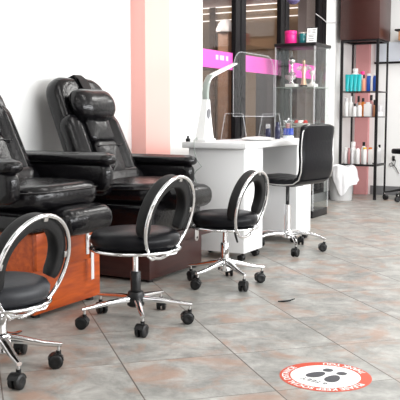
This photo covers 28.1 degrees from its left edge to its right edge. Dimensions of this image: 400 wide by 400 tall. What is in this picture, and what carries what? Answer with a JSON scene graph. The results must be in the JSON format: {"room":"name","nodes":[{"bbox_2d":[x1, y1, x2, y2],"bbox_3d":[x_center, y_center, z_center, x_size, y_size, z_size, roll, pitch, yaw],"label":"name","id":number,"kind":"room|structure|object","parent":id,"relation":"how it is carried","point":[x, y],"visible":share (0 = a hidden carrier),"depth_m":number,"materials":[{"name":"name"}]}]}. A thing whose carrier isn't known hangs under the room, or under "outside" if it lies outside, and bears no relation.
{"room":"salon","nodes":[
{"label":"salon","id":0,"kind":"room"},
{"bbox_2d":[0,0,131,152],"bbox_3d":[-2.412,-0.722,2.595,0.215,2.800,7.530,3,7,29],"label":"wall","id":1,"kind":"structure","parent":0,"point":[42,41],"depth_m":5.07,"materials":[{"name":"white paint"}]},
{"bbox_2d":[130,0,169,153],"bbox_3d":[-0.460,-1.075,5.997,0.340,2.800,0.345,3,7,29],"label":"column","id":2,"kind":"structure","parent":1,"relation":"attached to","point":[150,19],"depth_m":5.86,"materials":[{"name":"pink paint"}]},
{"bbox_2d":[170,0,202,154],"bbox_3d":[-0.209,-1.111,6.348,0.240,2.800,0.515,3,7,29],"label":"wall pier","id":3,"kind":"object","parent":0,"point":[185,15],"visible":0.22,"depth_m":6.27,"materials":[{"name":"white paint"}]},
{"bbox_2d":[202,0,326,194],"bbox_3d":[0.691,-1.262,7.800,0.070,2.800,2.910,3,7,29],"label":"window","id":4,"kind":"structure","parent":3,"relation":"attached to","point":[279,67],"depth_m":7.87,"materials":[{"name":"black metal"}]},
{"bbox_2d":[0,193,399,399],"bbox_3d":[1.333,0.638,3.443,6.100,0.080,12.370,3,7,29],"label":"floor","id":5,"kind":"structure","parent":0,"point":[345,308],"depth_m":3.60,"materials":[{"name":"tile"}]},
{"bbox_2d":[0,212,70,389],"bbox_3d":[-0.751,0.340,2.974,0.465,0.610,0.482,3,7,29],"label":"stool","id":6,"kind":"object","parent":5,"relation":"on","point":[20,292],"visible":1,"depth_m":2.90,"materials":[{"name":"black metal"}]},
{"bbox_2d":[0,95,115,317],"bbox_3d":[-0.941,-0.044,4.072,0.965,1.148,0.845,3,7,29],"label":"chair","id":7,"kind":"object","parent":5,"relation":"on","point":[64,184],"visible":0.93,"depth_m":3.95,"materials":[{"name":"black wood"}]},
{"bbox_2d":[46,75,211,281],"bbox_3d":[-0.443,-0.167,4.930,1.002,1.214,0.882,3,7,29],"label":"chair","id":8,"kind":"object","parent":5,"relation":"on","point":[82,112],"visible":0.59,"depth_m":4.81,"materials":[{"name":"black leather"}]},
{"bbox_2d":[68,89,115,120],"bbox_3d":[-0.661,-0.585,4.945,0.161,0.198,0.390,3,7,29],"label":"pillow","id":9,"kind":"object","parent":8,"relation":"on","point":[83,104],"depth_m":4.83,"materials":[{"name":"black leather"}]},
{"bbox_2d":[75,174,194,337],"bbox_3d":[-0.287,0.220,3.719,0.555,0.695,0.561,3,7,29],"label":"stool","id":10,"kind":"object","parent":5,"relation":"on","point":[142,239],"visible":1,"depth_m":3.58,"materials":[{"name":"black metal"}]},
{"bbox_2d":[186,170,268,291],"bbox_3d":[0.140,0.150,4.568,0.472,0.658,0.484,2,6,19],"label":"stool","id":11,"kind":"object","parent":5,"relation":"on","point":[236,220],"visible":1,"depth_m":4.44,"materials":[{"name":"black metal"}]},
{"bbox_2d":[182,138,310,260],"bbox_3d":[0.398,-0.046,5.841,0.475,0.785,1.295,3,7,29],"label":"desk","id":12,"kind":"object","parent":5,"relation":"on","point":[223,162],"visible":0.67,"depth_m":5.36,"materials":[{"name":"white laminate"}]},
{"bbox_2d":[193,63,236,182],"bbox_3d":[0.087,-0.543,5.585,0.128,0.859,0.691,2,6,23],"label":"desk lamp","id":13,"kind":"object","parent":12,"relation":"on","point":[204,132],"visible":0.98,"depth_m":5.45,"materials":[{"name":"white plastic"}]},
{"bbox_2d":[182,138,298,148],"bbox_3d":[0.398,-0.416,5.803,0.475,0.040,1.295,3,7,29],"label":"countertop","id":14,"kind":"structure","parent":12,"relation":"on","point":[227,143],"depth_m":5.32,"materials":[{"name":"white laminate"}]},
{"bbox_2d":[242,136,272,140],"bbox_3d":[0.403,-0.431,5.607,0.216,0.030,0.248,3,7,29],"label":"towel","id":15,"kind":"object","parent":12,"relation":"on","point":[254,138],"visible":1,"depth_m":5.52,"materials":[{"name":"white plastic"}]},
{"bbox_2d":[265,128,270,136],"bbox_3d":[0.532,-0.539,6.259,0.044,0.110,0.044,3,7,29],"label":"bottle","id":16,"kind":"object","parent":12,"relation":"on","point":[267,130],"visible":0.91,"depth_m":6.24,"materials":[{"name":"blue"}]},
{"bbox_2d":[275,122,279,138],"bbox_3d":[0.586,-0.524,6.046,0.044,0.125,0.044,3,7,29],"label":"bottle","id":17,"kind":"object","parent":12,"relation":"on","point":[277,127],"visible":1,"depth_m":6.03,"materials":[{"name":"blue"}]},
{"bbox_2d":[283,118,293,137],"bbox_3d":[0.686,-0.557,6.206,0.086,0.158,0.086,3,7,29],"label":"jar","id":18,"kind":"object","parent":12,"relation":"on","point":[288,131],"visible":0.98,"depth_m":6.18,"materials":[{"name":"clear glass"}]},
{"bbox_2d":[250,124,334,256],"bbox_3d":[0.626,-0.091,5.714,0.549,0.902,0.574,5,7,38],"label":"desk chair","id":19,"kind":"object","parent":5,"relation":"on","point":[316,141],"visible":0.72,"depth_m":5.53,"materials":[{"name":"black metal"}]},
{"bbox_2d":[274,42,330,217],"bbox_3d":[0.982,-0.666,7.706,0.414,1.635,0.424,3,7,29],"label":"display cabinet","id":20,"kind":"object","parent":5,"relation":"on","point":[315,211],"visible":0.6,"depth_m":7.58,"materials":[{"name":"black metal"}]},
{"bbox_2d":[285,75,295,82],"bbox_3d":[0.872,-1.141,7.706,0.110,0.115,0.110,3,7,29],"label":"vase","id":21,"kind":"object","parent":20,"relation":"on","point":[288,77],"visible":0.66,"depth_m":7.67,"materials":[{"name":"white ceramic"}]},
{"bbox_2d":[285,30,296,42],"bbox_3d":[0.860,-1.538,7.580,0.115,0.125,0.115,3,7,29],"label":"jar","id":22,"kind":"object","parent":20,"relation":"on","point":[290,35],"visible":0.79,"depth_m":7.53,"materials":[{"name":"pink plastic"}]},
{"bbox_2d":[285,57,297,86],"bbox_3d":[0.873,-1.212,7.595,0.100,0.279,0.100,3,7,29],"label":"trophy","id":23,"kind":"object","parent":20,"relation":"on","point":[292,60],"visible":0.99,"depth_m":7.57,"materials":[{"name":"white ceramic"}]},
{"bbox_2d":[292,123,309,125],"bbox_3d":[0.972,-0.723,7.671,0.180,0.030,0.180,3,7,29],"label":"dish","id":24,"kind":"object","parent":20,"relation":"on","point":[296,124],"visible":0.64,"depth_m":7.61,"materials":[{"name":"white ceramic"}]},
{"bbox_2d":[298,32,305,42],"bbox_3d":[0.971,-1.529,7.565,0.088,0.110,0.088,3,7,29],"label":"jar","id":25,"kind":"object","parent":20,"relation":"on","point":[302,35],"visible":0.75,"depth_m":7.53,"materials":[{"name":"teal plastic"}]},
{"bbox_2d":[296,60,311,86],"bbox_3d":[0.984,-1.203,7.591,0.158,0.262,0.070,3,7,29],"label":"trophy","id":26,"kind":"object","parent":20,"relation":"on","point":[303,69],"visible":1,"depth_m":7.58,"materials":[{"name":"gold metal"}]},
{"bbox_2d":[306,27,317,41],"bbox_3d":[1.051,-1.542,7.505,0.104,0.149,0.066,2,6,21],"label":"frame","id":27,"kind":"object","parent":20,"relation":"on","point":[311,33],"visible":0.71,"depth_m":7.48,"materials":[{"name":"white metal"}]},
{"bbox_2d":[308,29,315,40],"bbox_3d":[1.045,-1.543,7.483,0.076,0.105,0.018,2,6,21],"label":"print","id":28,"kind":"object","parent":27,"relation":"attached to","point":[311,32],"depth_m":7.48,"materials":[{"name":"white paper"}]},
{"bbox_2d":[307,70,317,87],"bbox_3d":[1.078,-1.165,7.693,0.090,0.165,0.090,3,7,29],"label":"trophy","id":29,"kind":"object","parent":20,"relation":"on","point":[311,72],"visible":0.9,"depth_m":7.68,"materials":[{"name":"white ceramic"}]},
{"bbox_2d":[280,362,371,391],"bbox_3d":[0.462,0.649,2.946,0.336,0.002,0.336,5,8,42],"label":"floor sticker","id":30,"kind":"object","parent":5,"relation":"on","point":[315,376],"visible":1,"depth_m":2.93,"materials":[{"name":"red"}]},
{"bbox_2d":[306,368,332,376],"bbox_3d":[0.445,0.644,2.983,0.056,0.001,0.135,5,8,42],"label":"print","id":31,"kind":"object","parent":30,"relation":"on","point":[315,372],"depth_m":2.99,"materials":[{"name":"grey"}]},
{"bbox_2d":[324,372,346,381],"bbox_3d":[0.500,0.649,2.934,0.056,0.001,0.135,5,8,42],"label":"print","id":32,"kind":"object","parent":30,"relation":"on","point":[332,376],"depth_m":2.93,"materials":[{"name":"grey"}]},
{"bbox_2d":[327,164,358,200],"bbox_3d":[1.629,-0.199,9.165,0.358,0.404,0.335,3,7,29],"label":"waste bin","id":33,"kind":"object","parent":5,"relation":"on","point":[342,179],"visible":0.79,"depth_m":9.04,"materials":[{"name":"grey plastic"}]},
{"bbox_2d":[339,38,388,199],"bbox_3d":[1.921,-0.940,9.395,0.460,1.830,0.439,3,7,29],"label":"shelf unit","id":34,"kind":"object","parent":5,"relation":"on","point":[378,40],"visible":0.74,"depth_m":9.27,"materials":[{"name":"black metal"}]},
{"bbox_2d":[343,147,347,163],"bbox_3d":[1.714,-0.524,9.404,0.054,0.190,0.054,3,7,29],"label":"bottle","id":35,"kind":"object","parent":34,"relation":"on","point":[345,157],"visible":1,"depth_m":9.38,"materials":[{"name":"white plastic"}]},
{"bbox_2d":[344,98,347,116],"bbox_3d":[1.710,-1.083,9.348,0.048,0.215,0.048,3,7,29],"label":"bottle","id":36,"kind":"object","parent":34,"relation":"on","point":[346,99],"visible":1,"depth_m":9.33,"materials":[{"name":"white plastic"}]},
{"bbox_2d":[345,75,348,90],"bbox_3d":[1.714,-1.361,9.306,0.048,0.195,0.048,-3,6,-24],"label":"tube","id":37,"kind":"object","parent":34,"relation":"on","point":[346,76],"visible":1,"depth_m":9.29,"materials":[{"name":"teal plastic"}]},
{"bbox_2d":[347,148,349,163],"bbox_3d":[1.744,-0.517,9.365,0.032,0.185,0.032,3,7,29],"label":"bottle","id":38,"kind":"object","parent":34,"relation":"on","point":[348,161],"visible":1,"depth_m":9.35,"materials":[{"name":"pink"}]},
{"bbox_2d":[349,96,352,116],"bbox_3d":[1.763,-1.093,9.341,0.052,0.235,0.052,3,7,29],"label":"bottle","id":39,"kind":"object","parent":34,"relation":"on","point":[350,102],"visible":1,"depth_m":9.32,"materials":[{"name":"white plastic"}]},
{"bbox_2d":[349,74,352,90],"bbox_3d":[1.755,-1.358,9.283,0.048,0.195,0.048,-3,6,-24],"label":"tube","id":40,"kind":"object","parent":34,"relation":"on","point":[350,75],"visible":1,"depth_m":9.27,"materials":[{"name":"teal plastic"}]},
{"bbox_2d":[351,149,353,163],"bbox_3d":[1.777,-0.507,9.342,0.032,0.170,0.032,3,7,29],"label":"bottle","id":41,"kind":"object","parent":34,"relation":"on","point":[352,153],"visible":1,"depth_m":9.33,"materials":[{"name":"grey plastic"}]},
{"bbox_2d":[350,142,355,163],"bbox_3d":[1.799,-0.556,9.399,0.068,0.255,0.068,3,7,29],"label":"bottle","id":42,"kind":"object","parent":34,"relation":"on","point":[353,144],"visible":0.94,"depth_m":9.38,"materials":[{"name":"white plastic"}]},
{"bbox_2d":[353,74,356,90],"bbox_3d":[1.796,-1.356,9.261,0.048,0.195,0.048,-3,6,-24],"label":"tube","id":43,"kind":"object","parent":34,"relation":"on","point":[354,75],"visible":1,"depth_m":9.24,"materials":[{"name":"teal plastic"}]},
{"bbox_2d":[353,104,356,116],"bbox_3d":[1.797,-1.045,9.293,0.048,0.150,0.048,3,7,29],"label":"bottle","id":44,"kind":"object","parent":34,"relation":"on","point":[354,107],"visible":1,"depth_m":9.28,"materials":[{"name":"white plastic"}]},
{"bbox_2d":[352,68,358,73],"bbox_3d":[1.825,-1.408,9.400,0.090,0.270,0.090,3,7,29],"label":"bottle","id":45,"kind":"object","parent":34,"relation":"on","point":[355,70],"visible":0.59,"depth_m":9.36,"materials":[{"name":"white plastic"}]},
{"bbox_2d":[355,146,359,163],"bbox_3d":[1.841,-0.526,9.334,0.052,0.210,0.052,3,7,29],"label":"bottle","id":46,"kind":"object","parent":34,"relation":"on","point":[357,159],"visible":1,"depth_m":9.31,"materials":[{"name":"white plastic"}]},
{"bbox_2d":[357,74,361,90],"bbox_3d":[1.837,-1.354,9.238,0.048,0.195,0.048,-3,6,-24],"label":"tube","id":47,"kind":"object","parent":34,"relation":"on","point":[358,75],"visible":0.99,"depth_m":9.22,"materials":[{"name":"teal plastic"}]},
{"bbox_2d":[357,102,361,116],"bbox_3d":[1.848,-1.050,9.264,0.054,0.165,0.054,3,7,29],"label":"bottle","id":48,"kind":"object","parent":34,"relation":"on","point":[359,107],"visible":1,"depth_m":9.24,"materials":[{"name":"white plastic"}]},
{"bbox_2d":[360,71,364,90],"bbox_3d":[1.900,-1.386,9.361,0.060,0.235,0.060,3,7,29],"label":"bottle","id":49,"kind":"object","parent":34,"relation":"on","point":[361,72],"visible":0.45,"depth_m":9.33,"materials":[{"name":"white"}]},
{"bbox_2d":[361,142,364,163],"bbox_3d":[1.908,-0.549,9.329,0.060,0.255,0.060,3,7,29],"label":"bottle","id":50,"kind":"object","parent":34,"relation":"on","point":[363,143],"visible":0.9,"depth_m":9.31,"materials":[{"name":"white plastic"}]},
{"bbox_2d":[361,98,365,116],"bbox_3d":[1.907,-1.084,9.354,0.060,0.215,0.060,3,7,29],"label":"bottle","id":51,"kind":"object","parent":34,"relation":"on","point":[363,99],"visible":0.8,"depth_m":9.33,"materials":[{"name":"orange plastic"}]},
{"bbox_2d":[362,75,365,90],"bbox_3d":[1.888,-1.349,9.222,0.040,0.190,0.040,3,7,29],"label":"bottle","id":52,"kind":"object","parent":34,"relation":"on","point":[363,79],"visible":0.97,"depth_m":9.21,"materials":[{"name":"brown plastic"}]},
{"bbox_2d":[362,147,366,163],"bbox_3d":[1.908,-0.512,9.269,0.048,0.195,0.048,3,7,29],"label":"bottle","id":53,"kind":"object","parent":34,"relation":"on","point":[364,160],"visible":1,"depth_m":9.25,"materials":[{"name":"white plastic"}]},
{"bbox_2d":[340,0,390,42],"bbox_3d":[1.924,-2.208,9.268,0.460,0.720,0.450,3,7,29],"label":"storage box","id":54,"kind":"object","parent":34,"relation":"on","point":[360,19],"visible":0.95,"depth_m":9.10,"materials":[{"name":"brown wood"}]},
{"bbox_2d":[364,102,371,116],"bbox_3d":[1.938,-1.047,9.237,0.080,0.165,0.064,3,7,29],"label":"bottle","id":55,"kind":"object","parent":34,"relation":"on","point":[367,107],"visible":1,"depth_m":9.21,"materials":[{"name":"white plastic"}]},
{"bbox_2d":[366,74,370,90],"bbox_3d":[1.943,-1.353,9.203,0.056,0.200,0.056,3,7,29],"label":"bottle","id":56,"kind":"object","parent":34,"relation":"on","point":[368,80],"visible":0.94,"depth_m":9.18,"materials":[{"name":"blue plastic"}]},
{"bbox_2d":[368,147,372,163],"bbox_3d":[1.968,-0.511,9.254,0.052,0.195,0.052,3,7,29],"label":"bottle","id":57,"kind":"object","parent":34,"relation":"on","point":[370,152],"visible":1,"depth_m":9.23,"materials":[{"name":"white plastic"}]},
{"bbox_2d":[370,95,372,116],"bbox_3d":[1.996,-1.099,9.326,0.052,0.250,0.052,3,7,29],"label":"bottle","id":58,"kind":"object","parent":34,"relation":"on","point":[371,96],"visible":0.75,"depth_m":9.31,"materials":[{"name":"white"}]},
{"bbox_2d":[372,73,375,90],"bbox_3d":[2.006,-1.349,9.168,0.054,0.200,0.054,3,7,29],"label":"bottle","id":59,"kind":"object","parent":34,"relation":"on","point":[374,74],"visible":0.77,"depth_m":9.15,"materials":[{"name":"blue plastic"}]},
{"bbox_2d":[373,100,374,116],"bbox_3d":[2.003,-1.054,9.189,0.036,0.190,0.036,3,7,29],"label":"bottle","id":60,"kind":"object","parent":34,"relation":"on","point":[373,100],"visible":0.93,"depth_m":9.18,"materials":[{"name":"orange plastic"}]},
{"bbox_2d":[377,146,379,163],"bbox_3d":[2.085,-0.528,9.393,0.044,0.200,0.044,3,7,29],"label":"bottle","id":61,"kind":"object","parent":34,"relation":"on","point":[378,151],"visible":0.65,"depth_m":9.38,"materials":[{"name":"grey plastic"}]},
{"bbox_2d":[378,145,380,162],"bbox_3d":[2.119,-0.544,9.454,0.044,0.220,0.044,3,7,29],"label":"bottle","id":62,"kind":"object","parent":34,"relation":"on","point":[379,146],"visible":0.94,"depth_m":9.44,"materials":[{"name":"grey plastic"}]},
{"bbox_3d":[2.100,-1.004,9.353,0.049,0.056,0.130,3,7,29],"label":"carton","id":63,"kind":"object","parent":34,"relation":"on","visible":0},
{"bbox_2d":[378,105,382,111],"bbox_3d":[2.099,-1.068,9.341,0.044,0.074,0.100,3,7,29],"label":"carton","id":64,"kind":"object","parent":63,"relation":"on","point":[380,107],"visible":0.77,"depth_m":9.30,"materials":[{"name":"grey"}]},
{"bbox_2d":[382,148,399,201],"bbox_3d":[2.336,-0.293,9.151,0.478,0.594,0.511,1,6,9],"label":"stool","id":65,"kind":"object","parent":5,"relation":"on","point":[395,150],"visible":1,"depth_m":9.13,"materials":[{"name":"black plastic"}]},
{"bbox_2d":[202,3,297,60],"bbox_3d":[0.591,-1.715,12.173,4.400,2.800,0.100,3,7,29],"label":"wall","id":66,"kind":"structure","parent":0,"point":[293,20],"depth_m":11.88,"materials":[{"name":"brown wood"}]},
{"bbox_2d":[202,67,217,139],"bbox_3d":[0.262,-1.202,12.313,0.600,1.750,0.066,3,7,29],"label":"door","id":67,"kind":"structure","parent":66,"relation":"in","point":[205,70],"depth_m":12.29,"materials":[{"name":"brown wood"}]},
{"bbox_2d":[209,7,216,138],"bbox_3d":[0.201,-1.626,12.283,0.100,2.600,0.060,3,7,29],"label":"trim","id":68,"kind":"structure","parent":66,"relation":"attached to","point":[212,11],"depth_m":12.21,"materials":[{"name":"brown wood"}]},
{"bbox_2d":[202,3,276,8],"bbox_3d":[0.502,-2.903,11.990,3.900,0.010,0.050,3,7,29],"label":"strip light","id":69,"kind":"object","parent":66,"relation":"attached to","point":[263,3],"visible":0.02,"depth_m":11.87,"materials":[{"name":"white plastic"}]},
{"bbox_2d":[203,0,276,7],"bbox_3d":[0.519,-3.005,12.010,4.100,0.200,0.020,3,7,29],"label":"ceiling","id":70,"kind":"structure","parent":66,"relation":"attached to","point":[206,3],"depth_m":12.08,"materials":[{"name":"white"}]},
{"bbox_2d":[202,7,297,14],"bbox_3d":[0.502,-2.818,11.999,3.900,0.010,0.050,3,7,29],"label":"strip light","id":71,"kind":"object","parent":66,"relation":"attached to","point":[290,7],"visible":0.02,"depth_m":11.80,"materials":[{"name":"white plastic"}]},
{"bbox_2d":[202,15,297,21],"bbox_3d":[0.502,-2.709,12.010,3.900,0.010,0.050,3,7,29],"label":"strip light","id":72,"kind":"object","parent":66,"relation":"attached to","point":[289,15],"visible":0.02,"depth_m":11.78,"materials":[{"name":"white plastic"}]},
{"bbox_2d":[245,72,255,136],"bbox_3d":[0.768,-1.174,12.045,0.175,1.750,0.050,3,7,29],"label":"trim","id":73,"kind":"structure","parent":66,"relation":"attached to","point":[250,117],"depth_m":11.99,"materials":[{"name":"brown wood"}]},
{"bbox_2d":[246,14,276,49],"bbox_3d":[0.919,-2.480,11.838,0.740,0.490,0.030,3,7,29],"label":"wall panel","id":74,"kind":"object","parent":66,"relation":"attached to","point":[261,33],"depth_m":11.83,"materials":[{"name":"brown wood"}]},
{"bbox_2d":[255,61,296,137],"bbox_3d":[1.160,-1.152,11.831,0.720,1.750,0.050,3,7,29],"label":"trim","id":75,"kind":"structure","parent":66,"relation":"attached to","point":[265,83],"depth_m":11.85,"materials":[{"name":"grey"}]},
{"bbox_2d":[297,0,306,137],"bbox_3d":[1.507,-1.539,11.444,0.140,2.600,0.280,3,7,29],"label":"trim","id":76,"kind":"structure","parent":66,"relation":"attached to","point":[302,4],"depth_m":11.29,"materials":[{"name":"grey"}]},
{"bbox_2d":[305,0,351,191],"bbox_3d":[1.546,-1.440,9.523,0.240,2.800,0.950,3,7,29],"label":"wall","id":77,"kind":"structure","parent":0,"point":[332,93],"depth_m":9.27,"materials":[{"name":"white paint"}]},
{"bbox_2d":[311,191,329,203],"bbox_3d":[0.952,0.043,8.328,0.012,0.095,3.848,3,7,29],"label":"baseboard","id":78,"kind":"structure","parent":77,"relation":"attached to","point":[318,197],"depth_m":9.06,"materials":[{"name":"grey"}]},
{"bbox_2d":[352,0,399,193],"bbox_3d":[4.327,-1.346,8.609,6.000,2.800,0.120,3,7,29],"label":"wall","id":79,"kind":"structure","parent":0,"point":[393,103],"depth_m":9.71,"materials":[{"name":"white paint"}]},
{"bbox_2d":[353,44,370,194],"bbox_3d":[1.992,-1.467,9.778,0.165,2.800,0.070,3,7,29],"label":"trim","id":80,"kind":"structure","parent":79,"relation":"attached to","point":[363,52],"depth_m":9.80,"materials":[{"name":"pink paint"}]},
{"bbox_2d":[370,185,399,194],"bbox_3d":[4.471,0.008,8.594,5.400,0.110,0.012,3,7,29],"label":"baseboard","id":81,"kind":"structure","parent":79,"relation":"attached to","point":[379,189],"depth_m":9.79,"materials":[{"name":"grey"}]},
{"bbox_2d":[374,42,399,63],"bbox_3d":[2.574,-1.749,9.450,1.040,0.252,0.030,3,7,29],"label":"wall panel","id":82,"kind":"object","parent":79,"relation":"attached to","point":[394,47],"visible":0.77,"depth_m":9.60,"materials":[{"name":"white"}]},
{"bbox_2d":[389,156,398,173],"bbox_3d":[2.348,-0.427,9.697,0.128,0.212,0.055,3,7,29],"label":"wall hook","id":83,"kind":"object","parent":79,"relation":"attached to","point":[393,157],"visible":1,"depth_m":9.70,"materials":[{"name":"black metal"}]},
{"bbox_2d":[395,29,399,40],"bbox_3d":[2.579,-1.908,9.235,0.590,0.130,0.310,3,7,29],"label":"upper cabinet","id":84,"kind":"object","parent":79,"relation":"attached to","point":[397,30],"visible":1,"depth_m":9.23,"materials":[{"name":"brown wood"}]},
{"bbox_3d":[1.333,-2.236,3.144,6.100,0.100,12.370,3,7,29],"label":"ceiling","id":85,"kind":"structure","parent":0,"visible":0},
{"bbox_2d":[287,0,299,3],"bbox_3d":[0.883,-2.245,7.539,0.130,0.790,0.127,3,7,29],"label":"hanging ornament","id":86,"kind":"object","parent":85,"relation":"hanging from","point":[288,1],"visible":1,"depth_m":7.54,"materials":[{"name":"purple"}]},
{"bbox_3d":[-1.467,0.071,8.907,4.100,0.080,8.100,3,7,29],"label":"floor","id":87,"kind":"structure","parent":0,"visible":0},
{"bbox_2d":[216,19,230,139],"bbox_3d":[0.337,-1.266,10.627,0.250,2.225,0.250,-5,8,-38],"label":"post","id":88,"kind":"object","parent":87,"relation":"on","point":[223,29],"visible":0.62,"depth_m":10.54,"materials":[{"name":"brown wood"}]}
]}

